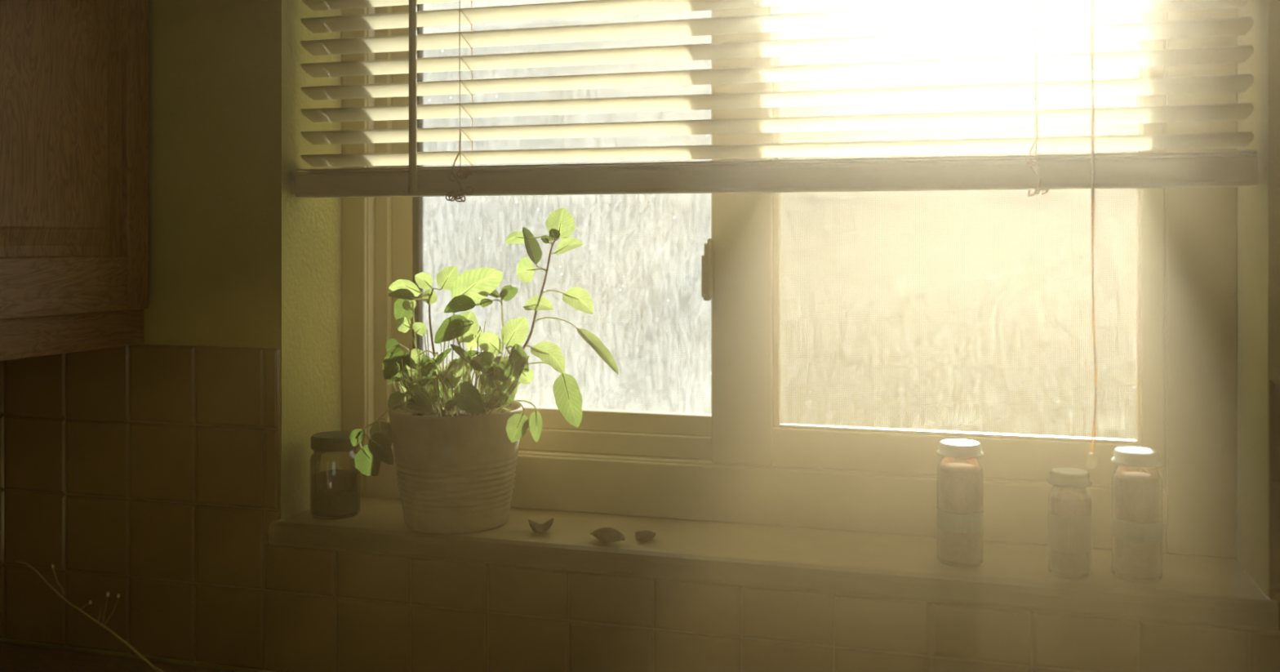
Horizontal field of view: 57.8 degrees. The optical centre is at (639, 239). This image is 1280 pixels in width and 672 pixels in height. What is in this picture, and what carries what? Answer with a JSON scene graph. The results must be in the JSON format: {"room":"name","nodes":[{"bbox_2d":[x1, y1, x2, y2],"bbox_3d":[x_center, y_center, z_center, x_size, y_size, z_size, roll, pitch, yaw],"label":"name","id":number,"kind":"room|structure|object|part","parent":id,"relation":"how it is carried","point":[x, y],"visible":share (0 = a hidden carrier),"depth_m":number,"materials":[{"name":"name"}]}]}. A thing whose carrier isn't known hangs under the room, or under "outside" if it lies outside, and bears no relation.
{"room":"kitchen","nodes":[
{"label":"kitchen","id":0,"kind":"room"},
{"bbox_2d":[387,402,524,533],"bbox_3d":[-0.245,0.300,1.553,0.181,0.155,0.181,0,0,17],"label":"pot","id":1,"kind":"object","parent":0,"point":[456,462],"depth_m":1.49,"materials":[{"name":"beige ceramic"}]},
{"bbox_2d":[0,0,1279,671],"bbox_3d":[0.539,0.275,1.385,3.370,2.550,0.250,0,0,17],"label":"wall","id":2,"kind":"structure","parent":0,"point":[155,473],"depth_m":1.58,"materials":[{"name":"paint"}]},
{"bbox_2d":[0,0,148,360],"bbox_3d":[-0.948,-0.287,1.302,0.326,0.866,0.780,0,0,17],"label":"upper cabinet","id":3,"kind":"object","parent":2,"relation":"attached to","point":[74,73],"visible":1,"depth_m":1.49,"materials":[{"name":"brown wood"}]},
{"bbox_3d":[-0.754,-0.297,1.407,0.010,0.636,0.358,0,0,17],"label":"raised panel","id":4,"kind":"part","parent":3,"relation":"part of","materials":[{"name":"brown wood"}]},
{"bbox_3d":[-0.761,-0.297,1.409,0.009,0.766,0.422,0,0,17],"label":"door","id":5,"kind":"part","parent":3,"relation":"part of","materials":[{"name":"brown wood"}]},
{"bbox_3d":[-0.756,0.058,1.408,0.019,0.075,0.358,0,0,17],"label":"rail","id":6,"kind":"part","parent":3,"relation":"part of","materials":[{"name":"brown wood"}]},
{"bbox_3d":[-0.820,-0.287,1.264,0.020,0.866,0.780,0,0,17],"label":"frame","id":7,"kind":"part","parent":3,"relation":"part of","materials":[{"name":"brown wood"}]},
{"bbox_2d":[268,0,1279,631],"bbox_3d":[0.120,-0.074,1.502,1.213,0.970,0.255,0,0,17],"label":"window","id":8,"kind":"structure","parent":2,"relation":"in","point":[735,494],"depth_m":1.52,"materials":[{"name":"wood"}]},
{"bbox_2d":[310,431,359,519],"bbox_3d":[-0.420,0.323,1.598,0.067,0.110,0.067,0,0,17],"label":"jar","id":9,"kind":"object","parent":8,"relation":"on","point":[335,493],"visible":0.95,"depth_m":1.58,"materials":[{"name":"clear glass"}]},
{"bbox_3d":[-0.420,0.277,1.598,0.065,0.018,0.065,0,0,17],"label":"lid","id":10,"kind":"part","parent":9,"relation":"part of","materials":[{"name":"black metal"}]},
{"bbox_2d":[349,207,618,533],"bbox_3d":[-0.202,0.168,1.540,0.366,0.420,0.179,0,0,17],"label":"potted plant","id":11,"kind":"object","parent":8,"relation":"on","point":[456,450],"visible":1,"depth_m":1.51,"materials":[{"name":"plant"}]},
{"bbox_3d":[-0.336,0.238,1.534,0.074,0.045,0.019,0,0,-8],"label":"stem","id":12,"kind":"part","parent":11,"relation":"part of","materials":[{"name":"green plant"}]},
{"bbox_3d":[-0.321,0.184,1.548,0.029,0.091,0.012,0,0,17],"label":"stem","id":13,"kind":"part","parent":11,"relation":"part of","materials":[{"name":"green plant"}]},
{"bbox_3d":[-0.303,0.192,1.531,0.032,0.069,0.014,0,0,17],"label":"stem","id":14,"kind":"part","parent":11,"relation":"part of","materials":[{"name":"green plant"}]},
{"bbox_3d":[-0.297,0.182,1.535,0.021,0.091,0.010,0,0,-36],"label":"stem","id":15,"kind":"part","parent":11,"relation":"part of","materials":[{"name":"green plant"}]},
{"bbox_3d":[-0.297,0.164,1.577,0.029,0.142,0.004,0,0,15],"label":"stem","id":16,"kind":"part","parent":11,"relation":"part of","materials":[{"name":"green plant"}]},
{"bbox_3d":[-0.290,0.176,1.545,0.027,0.104,0.012,0,0,17],"label":"stem","id":17,"kind":"part","parent":11,"relation":"part of","materials":[{"name":"green plant"}]},
{"bbox_3d":[-0.290,0.192,1.538,0.012,0.072,0.017,0,0,17],"label":"stem","id":18,"kind":"part","parent":11,"relation":"part of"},
{"bbox_3d":[-0.282,0.179,1.566,0.018,0.106,0.008,0,0,17],"label":"stem","id":19,"kind":"part","parent":11,"relation":"part of","materials":[{"name":"green plant"}]},
{"bbox_3d":[-0.285,0.178,1.584,0.022,0.111,0.004,0,0,43],"label":"stem","id":20,"kind":"part","parent":11,"relation":"part of","materials":[{"name":"green plant"}]},
{"bbox_3d":[-0.268,0.150,1.563,0.032,0.167,0.016,0,0,17],"label":"stem","id":21,"kind":"part","parent":11,"relation":"part of","materials":[{"name":"green plant"}]},
{"bbox_3d":[-0.266,0.182,1.563,0.009,0.099,0.020,0,0,17],"label":"stem","id":22,"kind":"part","parent":11,"relation":"part of","materials":[{"name":"green plant"}]},
{"bbox_3d":[-0.259,0.172,1.560,0.008,0.116,0.012,0,0,17],"label":"stem","id":23,"kind":"part","parent":11,"relation":"part of","materials":[{"name":"green plant"}]},
{"bbox_3d":[-0.257,0.171,1.574,0.006,0.121,0.021,0,0,17],"label":"stem","id":24,"kind":"part","parent":11,"relation":"part of","materials":[{"name":"green plant"}]},
{"bbox_3d":[-0.243,0.171,1.506,0.004,0.106,0.027,0,0,-12],"label":"stem","id":25,"kind":"part","parent":11,"relation":"part of","materials":[{"name":"green plant"}]},
{"bbox_3d":[-0.234,0.168,1.534,0.005,0.120,0.023,0,0,-10],"label":"stem","id":26,"kind":"part","parent":11,"relation":"part of","materials":[{"name":"green plant"}]},
{"bbox_3d":[-0.234,0.156,1.532,0.035,0.142,0.013,0,0,17],"label":"stem","id":27,"kind":"part","parent":11,"relation":"part of","materials":[{"name":"green plant"}]},
{"bbox_3d":[-0.217,0.176,1.522,0.004,0.100,0.019,0,0,-43],"label":"stem","id":28,"kind":"part","parent":11,"relation":"part of","materials":[{"name":"green plant"}]},
{"bbox_3d":[-0.216,0.171,1.568,0.025,0.124,0.023,0,0,17],"label":"stem","id":29,"kind":"part","parent":11,"relation":"part of","materials":[{"name":"green plant"}]},
{"bbox_3d":[-0.190,0.155,1.558,0.018,0.156,0.009,0,0,17],"label":"stem","id":30,"kind":"part","parent":11,"relation":"part of","materials":[{"name":"green plant"}]},
{"bbox_3d":[-0.179,0.179,1.494,0.047,0.088,0.019,0,0,17],"label":"stem","id":31,"kind":"part","parent":11,"relation":"part of","materials":[{"name":"green plant"}]},
{"bbox_3d":[-0.167,0.182,1.502,0.014,0.087,0.013,0,0,17],"label":"stem","id":32,"kind":"part","parent":11,"relation":"part of","materials":[{"name":"green plant"}]},
{"bbox_3d":[-0.164,0.187,1.478,0.048,0.068,0.006,0,0,34],"label":"stem","id":33,"kind":"part","parent":11,"relation":"part of","materials":[{"name":"green plant"}]},
{"bbox_3d":[-0.160,0.115,1.531,0.101,0.231,0.014,0,0,17],"label":"stem","id":34,"kind":"part","parent":11,"relation":"part of","materials":[{"name":"green plant"}]},
{"bbox_2d":[528,518,553,533],"bbox_3d":[-0.128,0.368,1.495,0.034,0.018,0.035,0,0,40],"label":"dried leaf","id":35,"kind":"object","parent":8,"relation":"on","point":[536,527],"visible":1,"depth_m":1.50,"materials":[{"name":"brown plant"}]},
{"bbox_3d":[-0.104,-0.087,1.654,0.596,0.772,0.033,0,0,17],"label":"fixed sash","id":36,"kind":"part","parent":8,"relation":"part of","materials":[{"name":"plastic"}]},
{"bbox_3d":[-0.101,-0.099,1.662,0.488,0.690,0.003,0,0,17],"label":"pane","id":37,"kind":"part","parent":8,"relation":"part of","materials":[{"name":"clear glass"}]},
{"bbox_2d":[589,527,625,542],"bbox_3d":[-0.041,0.370,1.449,0.051,0.015,0.030,0,0,17],"label":"dried leaf","id":38,"kind":"object","parent":8,"relation":"on","point":[607,535],"visible":1,"depth_m":1.45,"materials":[{"name":"brown plant"}]},
{"bbox_2d":[635,530,656,541],"bbox_3d":[0.007,0.371,1.457,0.024,0.012,0.035,0,0,17],"label":"dried leaf","id":39,"kind":"object","parent":8,"relation":"on","point":[641,535],"visible":1,"depth_m":1.45,"materials":[{"name":"brown plant"}]},
{"bbox_3d":[0.125,-0.091,1.585,1.104,0.807,0.064,0,0,17],"label":"frame","id":40,"kind":"part","parent":8,"relation":"part of","materials":[{"name":"plastic"}]},
{"bbox_3d":[0.120,0.395,1.502,1.213,0.033,0.255,0,0,17],"label":"sill","id":41,"kind":"part","parent":8,"relation":"part of","materials":[{"name":"tile"}]},
{"bbox_2d":[295,0,1258,468],"bbox_3d":[0.100,-0.153,1.426,1.185,0.812,0.059,0,0,17],"label":"window blind","id":42,"kind":"object","parent":8,"relation":"attached to","point":[1222,168],"visible":1,"depth_m":1.41,"materials":[{"name":"plastic"}]},
{"bbox_3d":[0.102,-0.074,1.433,1.185,0.032,0.039,0,0,17],"label":"rail","id":43,"kind":"part","parent":42,"relation":"part of","materials":[{"name":"plastic"}]},
{"bbox_3d":[0.503,-0.146,1.287,0.008,0.767,0.011,0,0,17],"label":"pull cord","id":44,"kind":"part","parent":42,"relation":"part of","materials":[{"name":"fabric"}]},
{"bbox_3d":[0.367,-0.087,1.491,0.560,0.772,0.026,0,0,17],"label":"sliding sash","id":45,"kind":"part","parent":8,"relation":"part of","materials":[{"name":"plastic"}]},
{"bbox_2d":[936,439,983,567],"bbox_3d":[0.376,0.308,1.363,0.054,0.140,0.054,0,0,17],"label":"spice jar","id":46,"kind":"object","parent":8,"relation":"on","point":[959,508],"visible":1,"depth_m":1.34,"materials":[{"name":"clear glass"}]},
{"bbox_3d":[0.376,0.245,1.363,0.054,0.014,0.054,0,0,17],"label":"lid","id":47,"kind":"part","parent":46,"relation":"part of","materials":[{"name":"white plastic"}]},
{"bbox_2d":[1046,467,1093,579],"bbox_3d":[0.486,0.320,1.312,0.049,0.117,0.049,0,0,17],"label":"spice jar","id":48,"kind":"object","parent":8,"relation":"on","point":[1069,515],"visible":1,"depth_m":1.29,"materials":[{"name":"clear glass"}]},
{"bbox_3d":[0.486,0.268,1.312,0.049,0.014,0.049,0,0,17],"label":"lid","id":49,"kind":"part","parent":48,"relation":"part of","materials":[{"name":"white plastic"}]},
{"bbox_2d":[1111,446,1163,582],"bbox_3d":[0.557,0.307,1.301,0.054,0.142,0.054,0,0,17],"label":"spice jar","id":50,"kind":"object","parent":8,"relation":"on","point":[1136,517],"visible":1,"depth_m":1.28,"materials":[{"name":"clear glass"}]},
{"bbox_3d":[0.557,0.243,1.301,0.054,0.014,0.054,0,0,17],"label":"lid","id":51,"kind":"part","parent":50,"relation":"part of","materials":[{"name":"white plastic"}]},
{"bbox_3d":[0.020,1.530,-0.354,3.130,0.060,3.400,0,0,17],"label":"floor","id":52,"kind":"structure","parent":0,"visible":0},
{"bbox_3d":[0.423,1.063,0.997,3.128,0.874,0.578,0,0,17],"label":"base cabinet","id":53,"kind":"object","parent":52,"relation":"on","visible":0},
{"bbox_2d":[0,642,236,671],"bbox_3d":[0.419,0.606,0.983,3.128,0.039,0.590,0,0,17],"label":"countertop","id":54,"kind":"structure","parent":53,"relation":"on","point":[13,657],"depth_m":1.61,"materials":[{"name":"laminate"}]},
{"bbox_3d":[-0.481,0.534,1.256,0.068,0.105,0.068,0,0,17],"label":"bud vase","id":55,"kind":"object","parent":54,"relation":"on","visible":0},
{"bbox_2d":[15,560,164,671],"bbox_3d":[-0.596,0.470,1.291,0.244,0.209,0.004,0,0,17],"label":"sprig","id":56,"kind":"object","parent":55,"relation":"in","point":[134,650],"visible":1,"depth_m":1.29,"materials":[{"name":"plant"}]},
{"label":"outside","id":57,"kind":"structure","parent":0,"visible":0},
{"bbox_3d":[6.233,2.025,20.573,30.000,0.050,39.740,0,0,17],"label":"ground","id":58,"kind":"structure","parent":57,"visible":0},
{"bbox_2d":[423,0,1136,439],"bbox_3d":[2.459,-0.003,9.664,24.639,4.075,2.374,0,0,17],"label":"window glass","id":59,"kind":"object","parent":58,"relation":"on","point":[640,221],"visible":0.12,"depth_m":8.94,"materials":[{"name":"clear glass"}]}
]}

